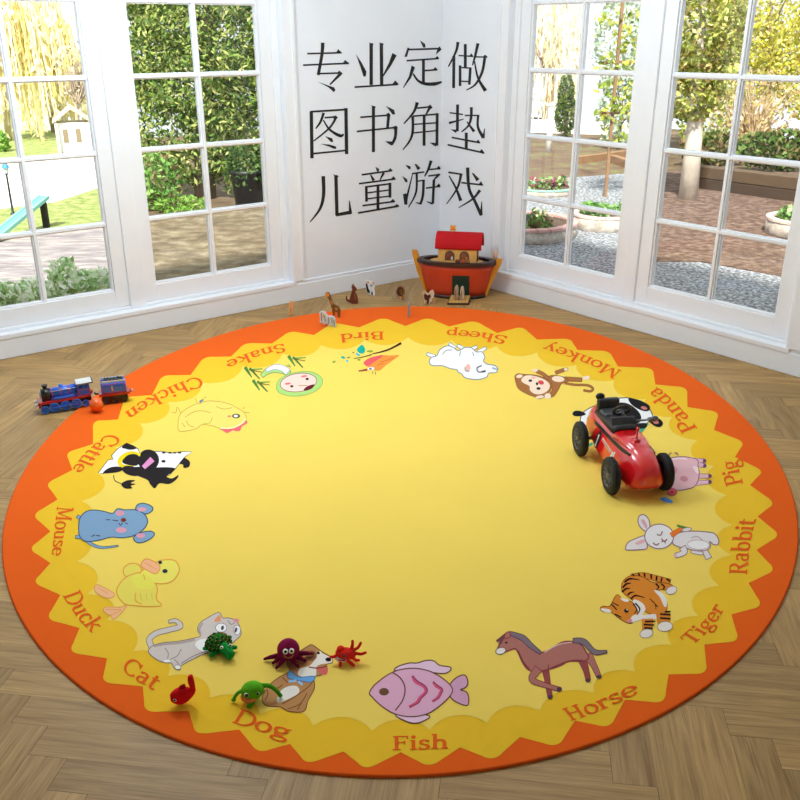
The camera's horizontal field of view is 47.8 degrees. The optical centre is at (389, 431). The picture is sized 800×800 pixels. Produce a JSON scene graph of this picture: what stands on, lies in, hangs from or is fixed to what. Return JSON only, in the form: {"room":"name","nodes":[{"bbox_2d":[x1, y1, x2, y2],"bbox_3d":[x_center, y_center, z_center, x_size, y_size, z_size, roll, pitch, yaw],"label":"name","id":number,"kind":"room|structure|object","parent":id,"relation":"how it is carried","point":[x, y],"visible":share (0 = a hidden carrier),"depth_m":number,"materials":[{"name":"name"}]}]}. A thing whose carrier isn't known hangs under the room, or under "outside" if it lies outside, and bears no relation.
{"room":"children's room","nodes":[
{"label":"children's room","id":0,"kind":"room"},
{"bbox_2d":[0,130,70,157],"bbox_3d":[-7.465,-5.039,15.659,5.949,0.020,6.739,-9,25,-19],"label":"lawn","id":1,"kind":"structure","parent":0,"point":[33,146],"depth_m":14.83,"materials":[{"name":"green plant"}]},
{"bbox_2d":[0,129,11,151],"bbox_3d":[-6.052,-4.485,14.017,0.349,0.434,0.290,0,24,0],"label":"leafy shrub","id":2,"kind":"object","parent":1,"relation":"on","point":[4,141],"visible":0.94,"depth_m":13.98,"materials":[{"name":"green plant"}]},
{"bbox_2d":[0,1,61,141],"bbox_3d":[-6.352,-6.258,15.043,1.565,2.895,0.709,0,24,0],"label":"weeping willow","id":3,"kind":"object","parent":1,"relation":"on","point":[25,61],"visible":0.82,"depth_m":14.99,"materials":[{"name":"beige plant"}]},
{"bbox_2d":[16,2,88,131],"bbox_3d":[-6.239,-6.786,16.545,1.462,2.714,0.722,0,24,0],"label":"weeping willow","id":4,"kind":"object","parent":1,"relation":"on","point":[53,35],"visible":0.3,"depth_m":16.39,"materials":[{"name":"beige plant"}]},
{"bbox_2d":[53,41,85,119],"bbox_3d":[-4.978,-5.326,14.369,0.623,1.637,0.364,0,24,0],"label":"bare shrub","id":5,"kind":"object","parent":1,"relation":"on","point":[76,91],"visible":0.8,"depth_m":14.26,"materials":[{"name":"beige plant"}]},
{"bbox_2d":[52,104,92,152],"bbox_3d":[-4.913,-4.706,14.021,0.564,0.676,0.650,-8,25,-16],"label":"playhouse","id":6,"kind":"object","parent":1,"relation":"on","point":[71,135],"visible":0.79,"depth_m":13.83,"materials":[{"name":"paint"}]},
{"bbox_2d":[0,157,96,208],"bbox_3d":[-4.814,-3.123,11.238,4.324,0.020,5.370,-14,27,-28],"label":"driveway","id":7,"kind":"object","parent":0,"point":[62,179],"visible":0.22,"depth_m":11.16,"materials":[{"name":"concrete"}]},
{"bbox_2d":[0,188,101,240],"bbox_3d":[-3.497,-2.154,8.995,1.973,0.020,4.073,13,27,28],"label":"lawn","id":8,"kind":"structure","parent":0,"point":[83,208],"depth_m":9.07,"materials":[{"name":"green plant"}]},
{"bbox_2d":[1,164,14,214],"bbox_3d":[-3.745,-2.380,8.893,0.078,0.510,0.078,-10,25,-21],"label":"garden lamp","id":9,"kind":"object","parent":8,"relation":"on","point":[5,167],"visible":0.82,"depth_m":8.86,"materials":[{"name":"metal"}]},
{"bbox_2d":[0,195,49,233],"bbox_3d":[-3.302,-1.875,7.990,0.124,0.305,0.815,8,25,18],"label":"slide","id":10,"kind":"object","parent":8,"relation":"on","point":[38,201],"visible":0.88,"depth_m":8.11,"materials":[{"name":"paint"}]},
{"bbox_2d":[0,228,107,300],"bbox_3d":[-3.026,-1.271,6.975,1.814,0.020,3.198,-6,24,-14],"label":"paving","id":11,"kind":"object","parent":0,"point":[87,247],"visible":0.33,"depth_m":7.39,"materials":[{"name":"beige stone"}]},
{"bbox_2d":[0,278,24,305],"bbox_3d":[-2.465,-0.853,5.706,0.309,0.263,0.257,0,24,0],"label":"variegated shrub","id":12,"kind":"object","parent":11,"relation":"on","point":[9,294],"visible":0.69,"depth_m":5.66,"materials":[{"name":"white plant"}]},
{"bbox_2d":[13,276,56,302],"bbox_3d":[-2.311,-0.890,5.839,0.333,0.268,0.289,0,24,0],"label":"variegated shrub","id":13,"kind":"object","parent":11,"relation":"on","point":[32,294],"visible":0.42,"depth_m":5.79,"materials":[{"name":"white plant"}]},
{"bbox_2d":[45,256,87,296],"bbox_3d":[-2.106,-0.978,5.897,0.272,0.355,0.244,0,24,0],"label":"variegated shrub","id":14,"kind":"object","parent":11,"relation":"on","point":[64,287],"visible":0.77,"depth_m":5.85,"materials":[{"name":"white plant"}]},
{"bbox_2d":[79,265,109,292],"bbox_3d":[-1.943,-0.988,6.053,0.311,0.242,0.269,8,25,18],"label":"variegated shrub","id":15,"kind":"object","parent":11,"relation":"on","point":[95,283],"visible":0.44,"depth_m":5.98,"materials":[{"name":"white plant"}]},
{"bbox_2d":[150,207,266,280],"bbox_3d":[-1.481,-1.619,7.760,1.813,0.020,3.520,-5,24,-10],"label":"paving","id":16,"kind":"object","parent":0,"point":[179,245],"visible":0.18,"depth_m":7.70,"materials":[{"name":"beige stone"}]},
{"bbox_2d":[276,0,442,280],"bbox_3d":[-2.424,-1.379,3.930,7.200,2.600,0.185,-17,29,-34],"label":"wall","id":17,"kind":"structure","parent":0,"point":[333,244],"depth_m":5.53,"materials":[{"name":"paint"}]},
{"bbox_2d":[0,0,129,327],"bbox_3d":[-1.806,-1.495,4.364,0.900,1.970,0.047,-17,29,-34],"label":"window","id":18,"kind":"structure","parent":17,"relation":"in","point":[117,295],"depth_m":4.61,"materials":[{"name":"paint"}]},
{"bbox_2d":[0,0,289,331],"bbox_3d":[-1.427,-1.631,4.648,1.973,2.030,0.109,-17,29,-34],"label":"trim","id":19,"kind":"structure","parent":17,"relation":"attached to","point":[102,9],"depth_m":4.82,"materials":[{"name":"paint"}]},
{"bbox_2d":[0,280,296,340],"bbox_3d":[-1.422,-0.691,5.058,2.005,0.028,0.204,-17,29,-34],"label":"trim","id":20,"kind":"structure","parent":17,"relation":"attached to","point":[16,333],"depth_m":4.98,"materials":[{"name":"paint"}]},
{"bbox_2d":[111,0,282,301],"bbox_3d":[-1.026,-1.739,4.915,0.901,1.970,0.047,-17,29,-34],"label":"window","id":21,"kind":"structure","parent":17,"relation":"in","point":[154,290],"depth_m":5.00,"materials":[{"name":"paint"}]},
{"bbox_2d":[0,260,418,359],"bbox_3d":[-2.431,-0.283,4.261,7.015,0.126,0.020,-17,29,-34],"label":"baseboard","id":22,"kind":"structure","parent":17,"relation":"attached to","point":[316,287],"depth_m":5.22,"materials":[{"name":"paint"}]},
{"bbox_2d":[279,0,304,281],"bbox_3d":[-1.369,-1.628,4.566,2.117,2.082,0.026,-17,29,-34],"label":"trim","id":23,"kind":"structure","parent":17,"relation":"attached to","point":[286,7],"depth_m":5.21,"materials":[{"name":"paint"}]},
{"bbox_2d":[303,43,348,91],"bbox_3d":[-0.363,-2.103,5.222,0.319,0.268,0.002,-17,29,-34],"label":"letter","id":24,"kind":"object","parent":17,"relation":"attached to","point":[322,52],"depth_m":5.21,"materials":[{"name":"paint"}]},
{"bbox_2d":[310,108,347,157],"bbox_3d":[-0.358,-1.774,5.369,0.277,0.270,0.002,-17,29,-34],"label":"letter","id":25,"kind":"object","parent":17,"relation":"attached to","point":[345,110],"depth_m":5.36,"materials":[{"name":"paint"}]},
{"bbox_2d":[310,174,351,221],"bbox_3d":[-0.359,-1.431,5.517,0.317,0.269,0.001,-17,29,-34],"label":"letter","id":26,"kind":"object","parent":17,"relation":"attached to","point":[337,213],"depth_m":5.51,"materials":[{"name":"paint"}]},
{"bbox_2d":[355,42,397,87],"bbox_3d":[-0.074,-2.201,5.423,0.336,0.249,0.002,-17,29,-34],"label":"letter","id":27,"kind":"object","parent":17,"relation":"attached to","point":[393,56],"depth_m":5.42,"materials":[{"name":"paint"}]},
{"bbox_2d":[357,105,397,151],"bbox_3d":[-0.072,-1.868,5.569,0.317,0.276,0.002,-17,29,-34],"label":"letter","id":28,"kind":"object","parent":17,"relation":"attached to","point":[392,111],"depth_m":5.58,"materials":[{"name":"paint"}]},
{"bbox_2d":[358,167,398,213],"bbox_3d":[-0.067,-1.535,5.717,0.331,0.275,0.002,-17,29,-34],"label":"letter","id":29,"kind":"object","parent":17,"relation":"attached to","point":[377,169],"depth_m":5.72,"materials":[{"name":"paint"}]},
{"bbox_2d":[402,102,438,149],"bbox_3d":[0.201,-1.954,5.762,0.298,0.284,0.002,-17,29,-34],"label":"lettering","id":30,"kind":"object","parent":17,"relation":"attached to","point":[429,107],"depth_m":5.76,"materials":[{"name":"paint"}]},
{"bbox_2d":[402,160,440,206],"bbox_3d":[0.215,-1.622,5.917,0.331,0.290,0.002,-17,29,-34],"label":"lettering","id":31,"kind":"object","parent":17,"relation":"attached to","point":[405,196],"depth_m":5.91,"materials":[{"name":"paint"}]},
{"bbox_2d":[403,41,441,87],"bbox_3d":[0.210,-2.288,5.624,0.317,0.270,0.002,-17,29,-34],"label":"letter","id":32,"kind":"object","parent":17,"relation":"attached to","point":[422,82],"depth_m":5.63,"materials":[{"name":"paint"}]},
{"bbox_2d":[0,277,799,799],"bbox_3d":[-0.461,1.122,1.308,8.166,0.100,7.866,-17,29,-34],"label":"floor","id":33,"kind":"structure","parent":0,"point":[738,738],"depth_m":2.15,"materials":[{"name":"brown wood"}]},
{"bbox_2d":[34,376,92,413],"bbox_3d":[-1.428,-0.161,3.963,0.250,0.126,0.081,-10,26,-22],"label":"locomotive","id":34,"kind":"object","parent":33,"relation":"on","point":[62,396],"visible":1,"depth_m":3.94,"materials":[{"name":"paint"}]},
{"bbox_2d":[288,301,293,315],"bbox_3d":[-0.576,-0.723,5.294,0.032,0.086,0.022,-9,25,-19],"label":"animal","id":35,"kind":"object","parent":33,"relation":"on","point":[291,304],"visible":1,"depth_m":5.29},
{"bbox_2d":[346,284,357,303],"bbox_3d":[-0.230,-0.841,5.520,0.075,0.126,0.018,-1,24,-2],"label":"animal","id":36,"kind":"object","parent":33,"relation":"on","point":[353,299],"visible":1,"depth_m":5.52},
{"bbox_2d":[366,280,374,295],"bbox_3d":[-0.119,-0.906,5.702,0.060,0.098,0.018,-1,24,-1],"label":"animal","id":37,"kind":"object","parent":33,"relation":"on","point":[370,286],"visible":1,"depth_m":5.69},
{"bbox_2d":[2,306,798,777],"bbox_3d":[0.061,0.003,3.725,2.910,0.010,3.785,0,24,0],"label":"rug","id":38,"kind":"object","parent":33,"relation":"on","point":[416,490],"visible":1,"depth_m":2.91,"materials":[{"name":"carpet"}]},
{"bbox_2d":[89,398,103,411],"bbox_3d":[-1.273,-0.116,3.923,0.061,0.061,0.061,0,24,0],"label":"ball","id":39,"kind":"object","parent":38,"relation":"on","point":[95,404],"visible":1,"depth_m":3.90,"materials":[{"name":"paint"}]},
{"bbox_2d":[94,375,132,403],"bbox_3d":[-1.232,-0.189,4.026,0.170,0.110,0.072,-8,25,-17],"label":"tender","id":40,"kind":"object","parent":38,"relation":"on","point":[114,389],"visible":0.99,"depth_m":4.00,"materials":[{"name":"paint"}]},
{"bbox_2d":[170,674,195,704],"bbox_3d":[-0.501,0.627,2.191,0.062,0.078,0.035,-7,24,-15],"label":"toy","id":41,"kind":"object","parent":38,"relation":"on","point":[182,694],"visible":1,"depth_m":2.18,"materials":[{"name":"red plastic"}]},
{"bbox_2d":[203,632,236,659],"bbox_3d":[-0.448,0.562,2.385,0.090,0.044,0.103,-6,24,-12],"label":"turtle","id":42,"kind":"object","parent":38,"relation":"on","point":[216,643],"visible":1,"depth_m":2.37,"materials":[{"name":"fabric"}]},
{"bbox_2d":[231,680,282,707],"bbox_3d":[-0.325,0.636,2.208,0.111,0.050,0.067,-16,28,-32],"label":"frog","id":43,"kind":"object","parent":38,"relation":"on","point":[250,691],"visible":1,"depth_m":2.19,"materials":[{"name":"fabric"}]},
{"bbox_2d":[263,638,313,669],"bbox_3d":[-0.262,0.567,2.345,0.133,0.062,0.081,-3,24,-7],"label":"octopus","id":44,"kind":"object","parent":38,"relation":"on","point":[288,649],"visible":1,"depth_m":2.33,"materials":[{"name":"fabric"}]},
{"bbox_2d":[319,311,335,326],"bbox_3d":[-0.346,-0.629,5.065,0.094,0.092,0.018,6,24,15],"label":"animal","id":45,"kind":"object","parent":38,"relation":"on","point":[324,318],"visible":1,"depth_m":5.06},
{"bbox_2d":[325,292,340,316],"bbox_3d":[-0.327,-0.733,5.219,0.087,0.145,0.018,2,24,6],"label":"animal","id":46,"kind":"object","parent":38,"relation":"on","point":[335,308],"visible":1,"depth_m":5.22},
{"bbox_2d":[329,640,366,666],"bbox_3d":[-0.107,0.574,2.341,0.080,0.054,0.063,-20,31,-38],"label":"crab","id":47,"kind":"object","parent":38,"relation":"on","point":[342,654],"visible":1,"depth_m":2.34,"materials":[{"name":"fabric"}]},
{"bbox_2d":[407,298,409,316],"bbox_3d":[0.113,-0.714,5.218,0.019,0.107,0.022,0,24,1],"label":"animal","id":48,"kind":"object","parent":38,"relation":"on","point":[408,300],"visible":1,"depth_m":5.21},
{"bbox_2d":[572,393,674,494],"bbox_3d":[0.863,0.033,3.335,0.249,0.243,0.516,-4,24,-8],"label":"car","id":49,"kind":"object","parent":38,"relation":"on","point":[626,453],"visible":1,"depth_m":3.23,"materials":[{"name":"paint"}]},
{"bbox_2d":[613,430,650,449],"bbox_3d":[0.882,0.051,3.227,0.108,0.050,0.165,-4,24,-8],"label":"hood","id":50,"kind":"object","parent":49,"relation":"attached to","point":[622,439],"depth_m":3.23,"materials":[{"name":"paint"}]},
{"bbox_2d":[636,416,658,421],"bbox_3d":[0.944,-0.044,3.312,0.082,0.038,0.022,10,26,22],"label":"mirror","id":51,"kind":"object","parent":49,"relation":"on","point":[654,418],"depth_m":3.30,"materials":[{"name":"paint"}]},
{"bbox_2d":[396,285,404,299],"bbox_3d":[0.070,-0.857,5.590,0.056,0.093,0.018,-4,24,-8],"label":"animal","id":52,"kind":"object","parent":33,"relation":"on","point":[400,291],"visible":1,"depth_m":5.58},
{"bbox_2d":[422,290,433,303],"bbox_3d":[0.238,-0.821,5.514,0.073,0.088,0.018,1,24,2],"label":"animal","id":53,"kind":"object","parent":33,"relation":"on","point":[428,297],"visible":1,"depth_m":5.50},
{"bbox_2d":[412,225,501,304],"bbox_3d":[0.419,-1.060,5.616,0.375,0.440,0.452,-18,29,-35],"label":"toy ark","id":54,"kind":"object","parent":33,"relation":"on","point":[458,261],"visible":0.95,"depth_m":5.55,"materials":[{"name":"paint"}]},
{"bbox_2d":[454,285,458,298],"bbox_3d":[0.411,-0.853,5.524,0.026,0.084,0.036,5,24,11],"label":"animal","id":55,"kind":"object","parent":54,"relation":"on","point":[456,290],"visible":1,"depth_m":5.51},
{"bbox_2d":[460,286,463,299],"bbox_3d":[0.445,-0.847,5.513,0.026,0.081,0.036,1,24,4],"label":"animal","id":56,"kind":"object","parent":54,"relation":"on","point":[462,287],"visible":1,"depth_m":5.50},
{"bbox_2d":[143,117,799,215],"bbox_3d":[0.372,-1.085,6.525,22.000,0.001,22.000,-17,29,-34],"label":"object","id":57,"kind":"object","parent":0,"point":[222,199],"depth_m":12.09,"materials":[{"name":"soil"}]},
{"bbox_2d":[142,151,186,209],"bbox_3d":[-2.346,-2.556,9.164,0.492,0.641,0.448,-18,29,-34],"label":"leafy shrub","id":58,"kind":"object","parent":57,"relation":"on","point":[165,192],"visible":0.66,"depth_m":9.09,"materials":[{"name":"green plant"}]},
{"bbox_2d":[152,194,204,212],"bbox_3d":[-2.104,-2.286,9.119,0.579,0.214,0.498,0,24,0],"label":"leafy shrub","id":59,"kind":"object","parent":57,"relation":"on","point":[183,207],"visible":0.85,"depth_m":9.08,"materials":[{"name":"green plant"}]},
{"bbox_2d":[126,4,260,199],"bbox_3d":[-1.746,-3.983,9.336,2.529,3.194,1.165,5,24,13],"label":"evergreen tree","id":60,"kind":"object","parent":57,"relation":"on","point":[221,124],"visible":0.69,"depth_m":9.31,"materials":[{"name":"green plant"}]},
{"bbox_2d":[229,167,262,204],"bbox_3d":[-1.453,-2.514,9.339,0.372,0.380,0.372,0,24,0],"label":"tub","id":61,"kind":"object","parent":57,"relation":"on","point":[243,195],"visible":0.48,"depth_m":9.21,"materials":[{"name":"paint"}]},
{"bbox_2d":[223,144,261,190],"bbox_3d":[-1.448,-2.621,9.284,0.492,0.719,0.436,11,26,25],"label":"potted shrub","id":62,"kind":"object","parent":61,"relation":"in","point":[232,165],"visible":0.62,"depth_m":9.14,"materials":[{"name":"green plant"}]},
{"bbox_2d":[532,4,581,119],"bbox_3d":[3.053,-7.447,17.104,1.462,3.315,0.692,0,24,0],"label":"weeping willow","id":63,"kind":"object","parent":57,"relation":"on","point":[550,54],"visible":0.56,"depth_m":17.08,"materials":[{"name":"beige plant"}]},
{"bbox_2d":[554,74,575,136],"bbox_3d":[2.975,-5.416,15.131,0.438,1.124,0.370,3,24,8],"label":"conifer","id":64,"kind":"object","parent":57,"relation":"on","point":[566,102],"visible":0.94,"depth_m":15.06,"materials":[{"name":"green plant"}]},
{"bbox_2d":[531,119,627,134],"bbox_3d":[3.413,-5.500,16.327,2.893,0.214,0.200,9,25,19],"label":"wall","id":65,"kind":"structure","parent":57,"relation":"on","point":[537,125],"depth_m":16.21,"materials":[{"name":"paint"}]},
{"bbox_2d":[675,128,745,165],"bbox_3d":[4.361,-3.802,12.113,0.998,0.523,0.365,0,24,0],"label":"shrub","id":66,"kind":"object","parent":57,"relation":"on","point":[721,146],"visible":0.36,"depth_m":12.05,"materials":[{"name":"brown plant"}]},
{"bbox_2d":[676,0,750,147],"bbox_3d":[4.651,-5.409,13.436,1.588,2.408,0.409,0,24,0],"label":"leafy shrub","id":67,"kind":"object","parent":57,"relation":"on","point":[734,69],"visible":0.09,"depth_m":13.59,"materials":[{"name":"green plant"}]},
{"bbox_2d":[656,170,798,275],"bbox_3d":[3.687,-2.186,9.003,3.459,0.020,6.714,13,27,27],"label":"brick paving","id":68,"kind":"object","parent":57,"relation":"on","point":[745,213],"visible":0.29,"depth_m":8.11,"materials":[{"name":"brown brick"}]},
{"bbox_2d":[672,0,747,199],"bbox_3d":[3.115,-3.588,9.209,0.918,2.519,0.807,8,25,18],"label":"tree","id":69,"kind":"object","parent":68,"relation":"on","point":[700,56],"visible":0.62,"depth_m":9.03,"materials":[{"name":"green plant"}]},
{"bbox_2d":[699,178,795,201],"bbox_3d":[4.147,-2.575,9.738,0.180,0.125,2.106,-17,29,-34],"label":"sleeper","id":70,"kind":"object","parent":68,"relation":"on","point":[708,184],"visible":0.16,"depth_m":9.84,"materials":[{"name":"paint"}]},
{"bbox_2d":[700,164,797,189],"bbox_3d":[4.147,-2.695,9.686,0.180,0.125,2.106,-17,29,-34],"label":"sleeper","id":71,"kind":"object","parent":70,"relation":"on","point":[769,179],"visible":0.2,"depth_m":9.80,"materials":[{"name":"paint"}]},
{"bbox_2d":[735,128,799,171],"bbox_3d":[4.985,-3.588,11.542,1.222,0.556,0.432,0,24,0],"label":"shrub","id":72,"kind":"object","parent":68,"relation":"on","point":[772,138],"visible":0.76,"depth_m":11.44,"materials":[{"name":"green plant"}]},
{"bbox_2d":[764,211,790,238],"bbox_3d":[3.662,-1.811,7.959,0.663,0.153,0.659,0,24,0],"label":"stone planter","id":73,"kind":"object","parent":68,"relation":"on","point":[774,226],"visible":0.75,"depth_m":7.85,"materials":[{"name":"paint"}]},
{"bbox_2d":[777,203,792,219],"bbox_3d":[3.695,-1.924,8.007,0.506,0.186,0.253,4,24,10],"label":"plants","id":74,"kind":"object","parent":73,"relation":"in","point":[784,212],"visible":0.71,"depth_m":8.01,"materials":[{"name":"green plant"}]},
{"bbox_2d":[706,67,799,149],"bbox_3d":[5.103,-4.462,12.737,1.382,1.279,0.676,0,24,0],"label":"bare shrub","id":75,"kind":"object","parent":57,"relation":"on","point":[750,120],"visible":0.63,"depth_m":12.69,"materials":[{"name":"yellow plant"}]},
{"bbox_2d":[709,0,799,144],"bbox_3d":[5.926,-5.856,13.727,2.723,3.038,1.080,5,24,11],"label":"flowering tree","id":76,"kind":"object","parent":57,"relation":"on","point":[774,41],"visible":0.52,"depth_m":13.69,"materials":[{"name":"yellow plant"}]},
{"bbox_2d":[439,0,515,270],"bbox_3d":[2.553,-1.116,3.276,0.185,2.600,7.015,-17,29,-34],"label":"wall","id":77,"kind":"structure","parent":0,"point":[469,22],"depth_m":5.62,"materials":[{"name":"paint"}]},
{"bbox_2d":[446,167,482,215],"bbox_3d":[0.487,-1.560,5.836,0.002,0.290,0.356,-17,29,-34],"label":"lettering","id":78,"kind":"object","parent":77,"relation":"attached to","point":[468,183],"depth_m":5.80,"materials":[{"name":"paint"}]},
{"bbox_2d":[447,104,484,153],"bbox_3d":[0.485,-1.907,5.685,0.002,0.278,0.353,-17,29,-34],"label":"lettering","id":79,"kind":"object","parent":77,"relation":"attached to","point":[457,113],"depth_m":5.70,"materials":[{"name":"paint"}]},
{"bbox_2d":[448,42,486,90],"bbox_3d":[0.479,-2.241,5.545,0.002,0.279,0.364,-17,29,-34],"label":"lettering","id":80,"kind":"object","parent":77,"relation":"attached to","point":[465,55],"depth_m":5.54,"materials":[{"name":"paint"}]},
{"bbox_2d":[509,0,651,296],"bbox_3d":[1.055,-1.805,5.045,0.047,1.969,0.909,-17,29,-34],"label":"window","id":81,"kind":"structure","parent":77,"relation":"in","point":[565,272],"depth_m":5.17,"materials":[{"name":"paint"}]},
{"bbox_2d":[496,270,790,353],"bbox_3d":[1.374,-0.724,5.102,0.204,0.028,2.015,-17,29,-34],"label":"trim","id":82,"kind":"structure","parent":77,"relation":"attached to","point":[744,337],"depth_m":4.90,"materials":[{"name":"paint"}]},
{"bbox_2d":[489,0,799,351],"bbox_3d":[1.295,-1.667,4.626,0.026,2.082,2.127,-17,29,-34],"label":"trim","id":83,"kind":"structure","parent":77,"relation":"attached to","point":[505,6],"depth_m":5.37,"materials":[{"name":"paint"}]},
{"bbox_2d":[490,275,799,377],"bbox_3d":[2.484,-0.047,3.670,0.016,0.126,7.000,-17,29,-34],"label":"baseboard","id":84,"kind":"structure","parent":77,"relation":"attached to","point":[764,357],"depth_m":4.88,"materials":[{"name":"paint"}]},
{"bbox_2d":[503,0,799,343],"bbox_3d":[1.371,-1.663,4.692,0.109,2.030,1.983,-17,29,-34],"label":"trim","id":85,"kind":"structure","parent":77,"relation":"attached to","point":[658,7],"depth_m":4.84,"materials":[{"name":"paint"}]},
{"bbox_2d":[635,0,799,338],"bbox_3d":[1.659,-1.494,4.327,0.047,1.969,0.908,-17,29,-34],"label":"window","id":86,"kind":"structure","parent":77,"relation":"in","point":[775,324],"depth_m":4.51,"materials":[{"name":"paint"}]},
{"bbox_2d":[528,143,625,179],"bbox_3d":[2.711,-3.845,12.803,2.185,0.020,4.561,3,24,7],"label":"soil bed","id":87,"kind":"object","parent":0,"point":[557,162],"visible":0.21,"depth_m":12.42,"materials":[{"name":"brown soil"}]},
{"bbox_2d":[545,103,554,151],"bbox_3d":[2.397,-4.538,13.506,0.111,0.721,0.108,0,24,0],"label":"post","id":88,"kind":"object","parent":87,"relation":"on","point":[548,147],"visible":0.96,"depth_m":13.46,"materials":[{"name":"paint"}]},
{"bbox_2d":[578,150,625,163],"bbox_3d":[3.003,-3.851,12.687,1.164,0.110,0.100,-19,30,-36],"label":"board","id":89,"kind":"object","parent":87,"relation":"on","point":[582,159],"visible":0.57,"depth_m":12.54,"materials":[{"name":"paint"}]},
{"bbox_2d":[589,2,640,148],"bbox_3d":[3.469,-5.393,13.515,0.958,2.369,0.731,0,24,0],"label":"shrub","id":90,"kind":"object","parent":87,"relation":"on","point":[616,9],"visible":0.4,"depth_m":13.47,"materials":[{"name":"green plant"}]},
{"bbox_2d":[610,155,625,167],"bbox_3d":[3.175,-3.523,11.935,0.100,0.110,1.294,-3,24,-7],"label":"board","id":91,"kind":"object","parent":87,"relation":"on","point":[618,160],"visible":0.21,"depth_m":12.22,"materials":[{"name":"paint"}]},
{"bbox_2d":[524,174,780,312],"bbox_3d":[1.931,-1.684,7.878,2.906,0.020,8.205,0,24,0],"label":"gravel yard","id":92,"kind":"structure","parent":0,"point":[596,251],"depth_m":6.92,"materials":[{"name":"grey gravel"}]},
{"bbox_2d":[524,210,578,244],"bbox_3d":[1.185,-1.808,8.003,0.962,0.133,0.956,0,24,0],"label":"stone planter","id":93,"kind":"object","parent":92,"relation":"on","point":[557,233],"visible":0.29,"depth_m":7.62,"materials":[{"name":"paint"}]},
{"bbox_2d":[525,207,553,228],"bbox_3d":[1.109,-1.879,7.965,0.644,0.188,0.618,0,24,0],"label":"plants","id":94,"kind":"object","parent":93,"relation":"in","point":[537,220],"visible":0.37,"depth_m":7.76,"materials":[{"name":"green plant"}]},
{"bbox_2d":[527,182,576,197],"bbox_3d":[1.740,-2.709,10.126,0.710,0.080,0.706,0,24,0],"label":"stone planter","id":95,"kind":"object","parent":92,"relation":"on","point":[538,192],"visible":0.38,"depth_m":9.83,"materials":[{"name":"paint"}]},
{"bbox_2d":[528,174,568,190],"bbox_3d":[1.817,-2.745,10.062,0.545,0.205,0.417,-12,26,-25],"label":"plants","id":96,"kind":"object","parent":95,"relation":"in","point":[554,184],"visible":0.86,"depth_m":10.05,"materials":[{"name":"green plant"}]},
{"bbox_2d":[574,209,619,232],"bbox_3d":[1.950,-1.934,8.274,0.546,0.141,0.543,0,24,0],"label":"stone planter","id":97,"kind":"object","parent":92,"relation":"on","point":[590,223],"visible":0.4,"depth_m":8.05,"materials":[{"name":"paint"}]},
{"bbox_2d":[580,200,620,216],"bbox_3d":[1.955,-2.015,8.279,0.473,0.191,0.283,9,25,21],"label":"plants","id":98,"kind":"object","parent":97,"relation":"in","point":[589,203],"visible":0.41,"depth_m":8.24,"materials":[{"name":"green plant"}]},
{"bbox_2d":[593,2,639,196],"bbox_3d":[2.435,-3.469,9.434,0.700,2.020,0.264,0,24,0],"label":"tree","id":99,"kind":"object","parent":92,"relation":"on","point":[614,109],"visible":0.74,"depth_m":9.35,"materials":[{"name":"plant"}]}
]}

